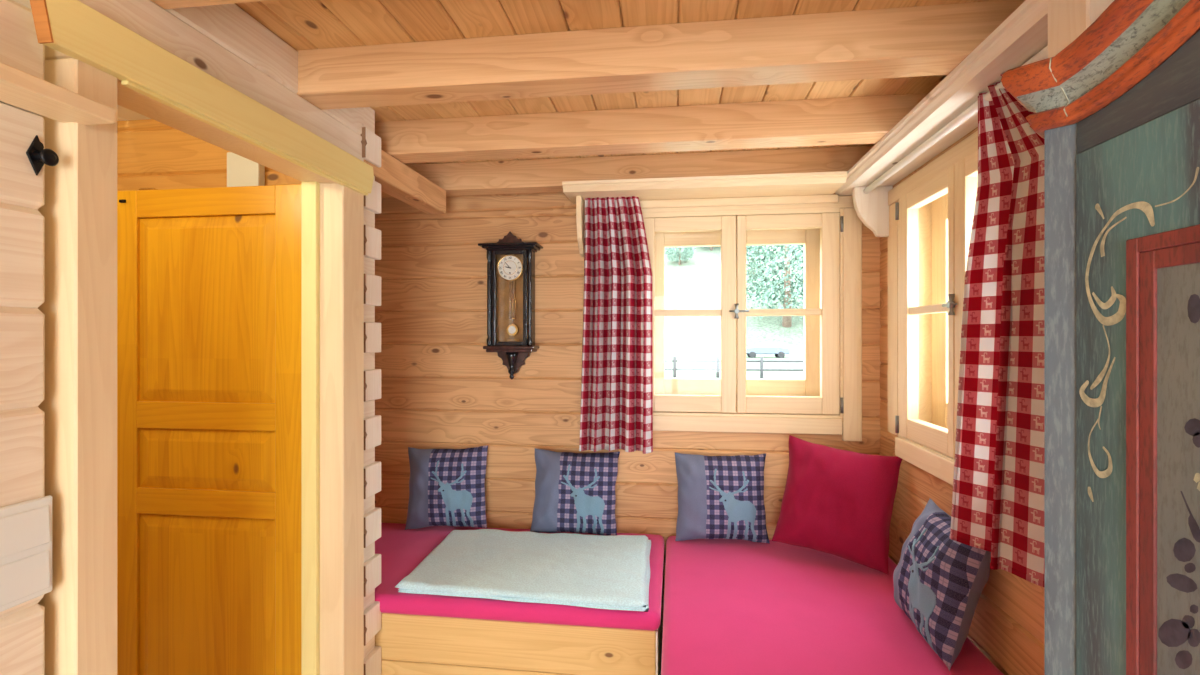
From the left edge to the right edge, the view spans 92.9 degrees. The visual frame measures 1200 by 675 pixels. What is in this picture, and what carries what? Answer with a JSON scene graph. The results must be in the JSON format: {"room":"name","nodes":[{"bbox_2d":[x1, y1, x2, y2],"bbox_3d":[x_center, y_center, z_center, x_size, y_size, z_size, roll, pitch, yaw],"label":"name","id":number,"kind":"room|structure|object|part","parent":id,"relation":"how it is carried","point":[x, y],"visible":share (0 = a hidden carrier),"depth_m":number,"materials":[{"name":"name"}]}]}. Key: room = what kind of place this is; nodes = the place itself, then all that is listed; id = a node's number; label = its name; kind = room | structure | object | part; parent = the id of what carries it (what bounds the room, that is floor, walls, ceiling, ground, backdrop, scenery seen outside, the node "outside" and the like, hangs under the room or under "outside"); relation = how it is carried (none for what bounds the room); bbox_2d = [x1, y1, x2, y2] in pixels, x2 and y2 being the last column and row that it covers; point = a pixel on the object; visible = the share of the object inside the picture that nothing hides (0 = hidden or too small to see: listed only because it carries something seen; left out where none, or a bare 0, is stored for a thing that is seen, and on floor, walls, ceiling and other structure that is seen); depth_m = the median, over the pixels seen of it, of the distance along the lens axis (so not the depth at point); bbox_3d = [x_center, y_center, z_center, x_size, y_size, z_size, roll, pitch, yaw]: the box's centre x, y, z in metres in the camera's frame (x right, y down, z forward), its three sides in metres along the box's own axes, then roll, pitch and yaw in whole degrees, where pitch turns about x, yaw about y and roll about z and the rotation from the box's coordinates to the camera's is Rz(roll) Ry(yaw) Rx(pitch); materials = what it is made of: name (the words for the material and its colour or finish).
{"room":"traditional dwelling","nodes":[
{"label":"traditional dwelling","id":0,"kind":"room"},
{"bbox_2d":[0,0,374,674],"bbox_3d":[-1.223,0.307,-0.097,0.100,2.385,4.690,0,0,7],"label":"wall","id":1,"kind":"structure","parent":0,"point":[223,41],"depth_m":1.04,"materials":[{"name":"beige wood"}]},
{"bbox_2d":[0,495,51,611],"bbox_3d":[-1.021,0.381,0.999,0.016,0.178,0.116,0,0,7],"label":"board","id":2,"kind":"object","parent":1,"relation":"attached to","point":[25,527],"visible":1,"depth_m":1.01,"materials":[{"name":"beige wood"}]},
{"bbox_2d":[30,0,53,43],"bbox_3d":[-0.989,-0.577,1.006,0.028,0.102,0.024,0,0,7],"label":"trim","id":3,"kind":"structure","parent":1,"relation":"attached to","point":[38,7],"depth_m":1.01,"materials":[{"name":"brown wood"}]},
{"bbox_2d":[26,135,58,175],"bbox_3d":[-1.006,-0.331,1.032,0.037,0.073,0.033,0,0,7],"label":"wall hook","id":4,"kind":"object","parent":1,"relation":"attached to","point":[37,155],"visible":1,"depth_m":1.03,"materials":[{"name":"black metal"}]},
{"bbox_3d":[-1.022,-0.331,1.035,0.004,0.073,0.033,0,0,7],"label":"plate","id":5,"kind":"part","parent":4,"relation":"part of","materials":[{"name":"black metal"}]},
{"bbox_3d":[-1.005,-0.326,1.033,0.035,0.031,0.031,0,0,7],"label":"knob","id":6,"kind":"part","parent":4,"relation":"part of","materials":[{"name":"black metal"}]},
{"bbox_2d":[0,62,114,124],"bbox_3d":[-1.069,-0.420,0.319,0.098,0.028,1.554,0,0,7],"label":"wall shelf","id":7,"kind":"object","parent":1,"relation":"attached to","point":[18,88],"visible":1,"depth_m":0.99,"materials":[{"name":"brown wood"}]},
{"bbox_2d":[38,45,363,674],"bbox_3d":[-0.993,0.430,1.583,0.140,2.140,1.008,0,0,7],"label":"trim","id":8,"kind":"structure","parent":1,"relation":"attached to","point":[79,308],"depth_m":1.13,"materials":[{"name":"brown wood"}]},
{"bbox_2d":[117,184,300,674],"bbox_3d":[-1.387,0.474,2.039,0.780,2.031,0.056,0,0,7],"label":"door","id":9,"kind":"structure","parent":1,"relation":"in","point":[209,279],"depth_m":2.03,"materials":[{"name":"brown wood"}]},
{"bbox_3d":[-1.407,0.478,2.050,0.549,2.024,0.038,0,0,7],"label":"rail","id":10,"kind":"part","parent":9,"relation":"part of","materials":[{"name":"orange wood"}]},
{"bbox_3d":[-1.408,0.969,2.046,0.547,0.662,0.025,0,0,7],"label":"panel","id":11,"kind":"part","parent":9,"relation":"part of","materials":[{"name":"brown wood"}]},
{"bbox_3d":[-1.408,0.436,2.046,0.547,0.217,0.025,0,0,7],"label":"panel","id":12,"kind":"part","parent":9,"relation":"part of","materials":[{"name":"brown wood"}]},
{"bbox_3d":[-1.408,-0.102,2.046,0.547,0.667,0.025,0,0,7],"label":"panel","id":13,"kind":"part","parent":9,"relation":"part of","materials":[{"name":"brown wood"}]},
{"bbox_2d":[44,0,373,194],"bbox_3d":[-0.918,-0.573,1.550,0.027,0.109,1.114,0,0,7],"label":"trim","id":14,"kind":"structure","parent":1,"relation":"attached to","point":[80,32],"depth_m":1.30,"materials":[{"name":"brown wood"}]},
{"bbox_2d":[301,181,319,674],"bbox_3d":[-0.988,0.480,1.946,0.055,2.020,0.022,0,0,7],"label":"trim","id":15,"kind":"structure","parent":1,"relation":"attached to","point":[310,191],"depth_m":1.94,"materials":[{"name":"brown wood"}]},
{"bbox_2d":[361,127,366,674],"bbox_3d":[-0.886,0.362,2.117,0.034,2.284,0.020,0,0,7],"label":"trim","id":16,"kind":"structure","parent":1,"relation":"attached to","point":[364,142],"depth_m":2.11,"materials":[{"name":"beige wood"}]},
{"bbox_2d":[363,128,380,674],"bbox_3d":[-0.913,0.362,2.181,0.102,2.288,0.118,0,0,7],"label":"trim","id":17,"kind":"structure","parent":1,"relation":"attached to","point":[372,661],"depth_m":2.17,"materials":[{"name":"brown wood"}]},
{"bbox_2d":[364,150,445,213],"bbox_3d":[-0.880,-0.687,2.521,0.100,0.118,0.770,0,0,7],"label":"log","id":18,"kind":"object","parent":1,"relation":"attached to","point":[396,179],"visible":0.6,"depth_m":2.51,"materials":[{"name":"brown wood"}]},
{"bbox_2d":[117,119,301,190],"bbox_3d":[-1.838,0.307,2.308,1.755,2.385,0.100,0,0,7],"label":"wall","id":19,"kind":"structure","parent":0,"point":[151,153],"depth_m":2.24,"materials":[{"name":"brown wood"}]},
{"bbox_2d":[227,152,264,186],"bbox_3d":[-1.351,-0.598,2.175,0.135,0.215,0.037,0,0,7],"label":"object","id":20,"kind":"object","parent":19,"relation":"attached to","point":[241,171],"visible":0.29,"depth_m":2.16,"materials":[{"name":"beige wood"}]},
{"bbox_2d":[117,0,1000,164],"bbox_3d":[-0.957,-0.902,0.362,4.209,0.085,5.670,0,0,7],"label":"ceiling","id":21,"kind":"structure","parent":0,"point":[302,24],"depth_m":1.62,"materials":[{"name":"brown wood"}]},
{"bbox_2d":[151,0,268,8],"bbox_3d":[0.071,-0.819,1.103,2.195,0.138,0.126,0,0,7],"label":"ceiling beam","id":22,"kind":"structure","parent":21,"relation":"attached to","point":[165,4],"depth_m":1.28,"materials":[{"name":"brown wood"}]},
{"bbox_2d":[381,146,872,197],"bbox_3d":[-0.090,-0.819,2.869,2.975,0.138,0.126,0,0,7],"label":"ceiling beam","id":23,"kind":"structure","parent":21,"relation":"attached to","point":[542,175],"depth_m":2.78,"materials":[{"name":"brown wood"}]},
{"bbox_2d":[375,93,928,162],"bbox_3d":[-0.165,-0.819,2.304,2.975,0.138,0.126,0,0,7],"label":"ceiling beam","id":24,"kind":"structure","parent":21,"relation":"attached to","point":[865,119],"depth_m":2.21,"materials":[{"name":"brown wood"}]},
{"bbox_2d":[296,0,1024,109],"bbox_3d":[0.147,-0.819,1.678,2.195,0.138,0.126,0,0,7],"label":"ceiling beam","id":25,"kind":"structure","parent":21,"relation":"attached to","point":[931,40],"depth_m":1.63,"materials":[{"name":"brown wood"}]},
{"bbox_2d":[375,192,881,625],"bbox_3d":[-0.043,0.307,3.082,3.215,2.385,0.160,0,0,7],"label":"wall","id":26,"kind":"structure","parent":0,"point":[440,388],"depth_m":3.07,"materials":[{"name":"brown wood"}]},
{"bbox_2d":[478,232,542,379],"bbox_3d":[-0.465,-0.165,2.980,0.310,0.772,0.148,0,0,7],"label":"wall clock","id":27,"kind":"object","parent":26,"relation":"attached to","point":[511,260],"visible":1,"depth_m":2.96,"materials":[{"name":"black paint"}]},
{"bbox_3d":[-0.469,-0.205,2.948,0.188,0.494,0.016,0,0,7],"label":"door","id":28,"kind":"part","parent":27,"relation":"part of","materials":[{"name":"black paint"}]},
{"bbox_3d":[-0.465,-0.469,2.980,0.310,0.031,0.148,0,0,7],"label":"cornice","id":29,"kind":"part","parent":27,"relation":"part of","materials":[{"name":"black paint"}]},
{"bbox_3d":[-0.464,0.060,2.987,0.268,0.032,0.133,0,0,7],"label":"board","id":30,"kind":"part","parent":27,"relation":"part of","materials":[{"name":"brown wood"}]},
{"bbox_3d":[-0.459,-0.175,2.995,0.036,0.250,0.006,0,0,7],"label":"pendulum rod","id":31,"kind":"part","parent":27,"relation":"part of","materials":[{"name":"gold metal"}]},
{"bbox_3d":[-0.462,-0.205,3.004,0.220,0.500,0.098,0,0,7],"label":"panel","id":32,"kind":"part","parent":27,"relation":"part of","materials":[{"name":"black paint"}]},
{"bbox_2d":[562,171,847,256],"bbox_3d":[0.499,-0.587,2.789,1.336,0.324,0.280,0,0,7],"label":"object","id":33,"kind":"object","parent":26,"relation":"attached to","point":[813,187],"visible":0.92,"depth_m":2.75,"materials":[{"name":"brown wood"}]},
{"bbox_2d":[579,196,652,453],"bbox_3d":[0.080,-0.070,2.866,0.372,1.284,0.091,0,0,7],"label":"curtain","id":34,"kind":"object","parent":33,"relation":"hanging from","point":[617,383],"visible":1,"depth_m":2.86,"materials":[{"name":"red fabric"}]},
{"bbox_2d":[641,196,861,441],"bbox_3d":[0.701,-0.094,2.963,1.240,1.212,0.202,0,0,7],"label":"window","id":35,"kind":"structure","parent":26,"relation":"in","point":[828,399],"depth_m":2.88,"materials":[{"name":"brown wood"}]},
{"bbox_3d":[0.461,-0.117,3.070,0.497,0.999,0.043,0,0,7],"label":"sash","id":36,"kind":"part","parent":35,"relation":"part of","materials":[{"name":"brown wood"}]},
{"bbox_3d":[0.451,-0.117,2.938,0.340,0.999,0.046,0,0,7],"label":"sash rail","id":37,"kind":"part","parent":35,"relation":"part of","materials":[{"name":"brown wood"}]},
{"bbox_3d":[0.444,-0.117,2.939,0.497,0.999,0.048,0,0,7],"label":"sash","id":38,"kind":"part","parent":35,"relation":"part of","materials":[{"name":"brown wood"}]},
{"bbox_3d":[0.497,-0.117,3.065,0.300,0.999,0.041,0,0,7],"label":"sash rail","id":39,"kind":"part","parent":35,"relation":"part of","materials":[{"name":"brown wood"}]},
{"bbox_3d":[0.924,-0.117,3.009,0.300,0.999,0.041,0,0,7],"label":"sash rail","id":40,"kind":"part","parent":35,"relation":"part of","materials":[{"name":"brown wood"}]},
{"bbox_3d":[0.922,-0.117,2.877,0.368,0.999,0.046,0,0,7],"label":"sash rail","id":41,"kind":"part","parent":35,"relation":"part of","materials":[{"name":"brown wood"}]},
{"bbox_3d":[0.943,-0.117,2.874,0.497,0.999,0.048,0,0,7],"label":"sash","id":42,"kind":"part","parent":35,"relation":"part of","materials":[{"name":"brown wood"}]},
{"bbox_3d":[0.960,-0.117,3.004,0.497,0.999,0.043,0,0,7],"label":"sash","id":43,"kind":"part","parent":35,"relation":"part of","materials":[{"name":"brown wood"}]},
{"bbox_2d":[879,127,1043,674],"bbox_3d":[1.101,0.307,0.052,0.160,2.385,5.590,0,0,7],"label":"wall","id":44,"kind":"structure","parent":0,"point":[1007,626],"depth_m":1.87,"materials":[{"name":"brown wood"}]},
{"bbox_2d":[888,130,977,485],"bbox_3d":[1.337,-0.077,2.013,0.202,1.205,1.300,0,0,7],"label":"window","id":45,"kind":"structure","parent":44,"relation":"in","point":[931,212],"depth_m":2.42,"materials":[{"name":"brown wood"}]},
{"bbox_3d":[1.350,-0.098,2.012,0.176,1.105,1.060,0,0,7],"label":"frame","id":46,"kind":"part","parent":45,"relation":"part of","materials":[{"name":"brown wood"}]},
{"bbox_3d":[1.313,-0.092,2.270,0.048,1.049,0.497,0,0,7],"label":"sash","id":47,"kind":"part","parent":45,"relation":"part of","materials":[{"name":"brown wood"}]},
{"bbox_3d":[1.310,-0.092,2.250,0.046,1.049,0.368,0,0,7],"label":"sash rail","id":48,"kind":"part","parent":45,"relation":"part of","materials":[{"name":"brown wood"}]},
{"bbox_3d":[1.444,-0.092,2.253,0.043,1.049,0.497,0,0,7],"label":"sash","id":49,"kind":"part","parent":45,"relation":"part of","materials":[{"name":"brown wood"}]},
{"bbox_3d":[1.439,-0.092,2.217,0.041,1.049,0.300,0,0,7],"label":"sash rail","id":50,"kind":"part","parent":45,"relation":"part of","materials":[{"name":"brown wood"}]},
{"bbox_3d":[1.248,-0.092,1.771,0.048,1.049,0.497,0,0,7],"label":"sash","id":51,"kind":"part","parent":45,"relation":"part of","materials":[{"name":"brown wood"}]},
{"bbox_3d":[1.249,-0.092,1.778,0.046,1.049,0.340,0,0,7],"label":"sash rail","id":52,"kind":"part","parent":45,"relation":"part of","materials":[{"name":"brown wood"}]},
{"bbox_2d":[835,0,1050,236],"bbox_3d":[1.133,-0.611,1.803,0.232,0.277,2.070,0,0,7],"label":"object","id":53,"kind":"object","parent":44,"relation":"attached to","point":[1024,33],"visible":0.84,"depth_m":1.80,"materials":[{"name":"brown wood"}]},
{"bbox_2d":[863,45,1047,193],"bbox_3d":[1.133,-0.684,1.813,0.028,0.028,1.710,0,0,7],"label":"curtain rod","id":54,"kind":"object","parent":53,"relation":"attached to","point":[970,111],"visible":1,"depth_m":1.89,"materials":[{"name":"white paint"}]},
{"bbox_2d":[950,74,1043,586],"bbox_3d":[1.085,-0.044,1.503,0.132,1.313,0.697,0,0,7],"label":"curtain","id":55,"kind":"object","parent":54,"relation":"hanging from","point":[998,496],"visible":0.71,"depth_m":1.47,"materials":[{"name":"red fabric"}]},
{"bbox_2d":[1048,0,1113,57],"bbox_3d":[1.044,-0.592,1.124,0.229,0.224,0.120,0,0,7],"label":"trim","id":56,"kind":"structure","parent":44,"relation":"attached to","point":[1067,19],"depth_m":1.13,"materials":[{"name":"brown wood"}]},
{"bbox_3d":[-0.898,1.515,0.304,4.340,0.030,5.770,0,0,7],"label":"floor","id":57,"kind":"structure","parent":0,"visible":0},
{"bbox_2d":[375,602,661,674],"bbox_3d":[-0.666,1.291,2.638,1.883,0.418,0.851,0,0,7],"label":"bench","id":58,"kind":"object","parent":57,"relation":"on","point":[410,644],"visible":0.27,"depth_m":2.17,"materials":[{"name":"brown wood"}]},
{"bbox_2d":[375,523,663,630],"bbox_3d":[-0.660,1.044,2.630,1.888,0.075,0.867,0,0,7],"label":"seat pad","id":59,"kind":"object","parent":58,"relation":"on","point":[401,550],"visible":0.33,"depth_m":2.21,"materials":[{"name":"pink fabric"}]},
{"bbox_2d":[405,445,487,529],"bbox_3d":[-0.808,0.790,2.999,0.448,0.432,0.202,0,0,4],"label":"cushion","id":60,"kind":"object","parent":59,"relation":"on","point":[447,486],"visible":1,"depth_m":2.94,"materials":[{"name":"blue fabric"}]},
{"bbox_3d":[-0.954,0.786,2.967,0.149,0.425,0.094,-2,-10,2],"label":"panel","id":61,"kind":"part","parent":60,"relation":"part of","materials":[{"name":"grey fabric"}]},
{"bbox_2d":[395,529,650,611],"bbox_3d":[-0.285,0.984,2.483,1.026,0.048,0.755,0,0,7],"label":"folded blanket","id":62,"kind":"object","parent":59,"relation":"on","point":[610,572],"visible":1,"depth_m":2.39,"materials":[{"name":"white fabric"}]},
{"bbox_2d":[530,448,619,535],"bbox_3d":[-0.127,0.791,2.910,0.462,0.429,0.202,0,0,-1],"label":"cushion","id":63,"kind":"object","parent":59,"relation":"on","point":[575,492],"visible":1,"depth_m":2.84,"materials":[{"name":"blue fabric"}]},
{"bbox_3d":[-0.276,0.779,2.880,0.151,0.425,0.088,2,-11,3],"label":"panel","id":64,"kind":"part","parent":63,"relation":"part of","materials":[{"name":"grey fabric"}]},
{"bbox_3d":[-0.058,0.784,2.861,0.304,0.425,0.099,2,-11,3],"label":"plaid panel","id":65,"kind":"part","parent":63,"relation":"part of","materials":[{"name":"purple fabric"}]},
{"bbox_2d":[1001,0,1199,674],"bbox_3d":[0.766,0.466,0.208,0.524,2.068,1.332,0,0,7],"label":"wardrobe","id":66,"kind":"object","parent":57,"relation":"on","point":[1117,115],"visible":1,"depth_m":0.70,"materials":[{"name":"wood"}]},
{"bbox_3d":[0.767,-0.459,0.213,0.524,0.219,1.322,0,0,7],"label":"crown moulding","id":67,"kind":"part","parent":66,"relation":"part of","materials":[{"name":"orange paint"}]},
{"bbox_3d":[0.777,-0.422,0.206,0.503,0.194,1.311,0,0,7],"label":"cove moulding","id":68,"kind":"part","parent":66,"relation":"part of","materials":[{"name":"green paint"}]},
{"bbox_3d":[0.783,-0.395,0.202,0.490,0.189,1.304,0,0,7],"label":"bead moulding","id":69,"kind":"part","parent":66,"relation":"part of","materials":[{"name":"orange paint"}]},
{"bbox_3d":[0.629,0.567,0.495,0.004,1.646,0.611,0,0,7],"label":"door","id":70,"kind":"part","parent":66,"relation":"part of","materials":[{"name":"teal paint"}]},
{"bbox_3d":[0.624,0.515,0.496,0.007,1.270,0.417,0,0,7],"label":"panel moulding","id":71,"kind":"part","parent":66,"relation":"part of","materials":[{"name":"red paint"}]},
{"bbox_3d":[0.626,0.515,0.495,0.002,1.190,0.337,0,0,7],"label":"door panel","id":72,"kind":"part","parent":66,"relation":"part of","materials":[{"name":"grey paint"}]},
{"bbox_3d":[0.634,0.361,0.562,0.001,0.384,0.140,0,0,7],"label":"painted stem","id":73,"kind":"part","parent":66,"relation":"part of","materials":[{"name":"brown paint"}]},
{"bbox_3d":[0.736,1.312,1.905,1.025,0.375,1.930,0,0,7],"label":"bench","id":74,"kind":"object","parent":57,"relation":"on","visible":0},
{"bbox_2d":[661,536,1003,674],"bbox_3d":[0.731,1.065,1.899,1.040,0.118,1.955,0,0,7],"label":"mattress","id":75,"kind":"object","parent":74,"relation":"on","point":[732,606],"visible":0.78,"depth_m":2.04,"materials":[{"name":"pink fabric"}]},
{"bbox_2d":[675,452,769,543],"bbox_3d":[0.601,0.792,2.825,0.458,0.425,0.200,0,0,2],"label":"cushion","id":76,"kind":"object","parent":75,"relation":"on","point":[720,497],"visible":1,"depth_m":2.77,"materials":[{"name":"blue fabric"}]},
{"bbox_3d":[0.446,0.785,2.803,0.151,0.430,0.089,0,-11,5],"label":"panel","id":77,"kind":"part","parent":76,"relation":"part of","materials":[{"name":"grey fabric"}]},
{"bbox_3d":[0.670,0.781,2.778,0.310,0.430,0.097,0,-11,5],"label":"plaid panel","id":78,"kind":"part","parent":76,"relation":"part of","materials":[{"name":"purple fabric"}]},
{"bbox_2d":[772,435,901,573],"bbox_3d":[1.062,0.735,2.572,0.542,0.528,0.238,0,0,28],"label":"cushion","id":79,"kind":"object","parent":75,"relation":"on","point":[838,502],"visible":1,"depth_m":2.49,"materials":[{"name":"fabric"}]},
{"bbox_2d":[893,498,990,670],"bbox_3d":[1.130,0.797,1.910,0.202,0.411,0.422,0,0,10],"label":"cushion","id":80,"kind":"object","parent":75,"relation":"on","point":[939,581],"visible":0.98,"depth_m":1.77,"materials":[{"name":"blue fabric"}]},
{"bbox_3d":[1.112,0.784,2.054,0.089,0.420,0.142,15,3,8],"label":"panel","id":81,"kind":"part","parent":80,"relation":"part of","materials":[{"name":"grey fabric"}]},
{"label":"outside","id":82,"kind":"structure","parent":0,"visible":0},
{"bbox_2d":[664,244,803,378],"bbox_3d":[24.838,-34.498,97.197,180.000,73.394,192.000,0,0,7],"label":"sky","id":83,"kind":"structure","parent":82,"point":[695,283],"depth_m":68.82,"materials":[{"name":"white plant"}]},
{"bbox_2d":[664,247,695,264],"bbox_3d":[13.169,-14.509,95.015,5.753,4.988,5.525,0,0,7],"label":"tree","id":84,"kind":"object","parent":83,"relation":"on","point":[680,256],"visible":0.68,"depth_m":94.59,"materials":[{"name":"green plant"}]},
{"bbox_2d":[664,357,803,377],"bbox_3d":[7.500,1.525,26.450,20.144,1.250,0.140,0,0,6],"label":"rail fence","id":85,"kind":"object","parent":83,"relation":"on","point":[674,360],"visible":0.17,"depth_m":26.61,"materials":[{"name":"grey metal"}]},
{"bbox_3d":[3.523,1.525,26.890,0.129,1.250,0.129,0,0,30],"label":"post","id":86,"kind":"part","parent":85,"relation":"part of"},
{"bbox_3d":[5.512,1.525,26.670,0.129,1.250,0.129,0,0,30],"label":"post","id":87,"kind":"part","parent":85,"relation":"part of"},
{"bbox_3d":[7.500,1.100,26.450,20.004,0.087,0.100,0,0,6],"label":"rail","id":88,"kind":"part","parent":85,"relation":"part of","materials":[{"name":"grey metal"}]},
{"bbox_3d":[7.500,1.500,26.450,20.004,0.087,0.100,0,0,6],"label":"rail","id":89,"kind":"part","parent":85,"relation":"part of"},
{"bbox_3d":[7.500,1.525,26.450,0.129,1.250,0.129,0,0,-15],"label":"post","id":90,"kind":"part","parent":85,"relation":"part of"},
{"bbox_2d":[746,342,788,357],"bbox_3d":[16.357,1.248,56.353,4.278,1.554,1.800,0,0,7],"label":"parked car","id":91,"kind":"object","parent":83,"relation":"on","point":[759,347],"visible":0.94,"depth_m":55.51,"materials":[{"name":"grey paint"}]},
{"bbox_2d":[746,245,803,327],"bbox_3d":[22.189,-8.616,67.930,12.726,15.037,12.916,0,0,7],"label":"tree","id":92,"kind":"object","parent":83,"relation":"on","point":[787,294],"visible":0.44,"depth_m":66.36,"materials":[{"name":"green plant"}]}
]}

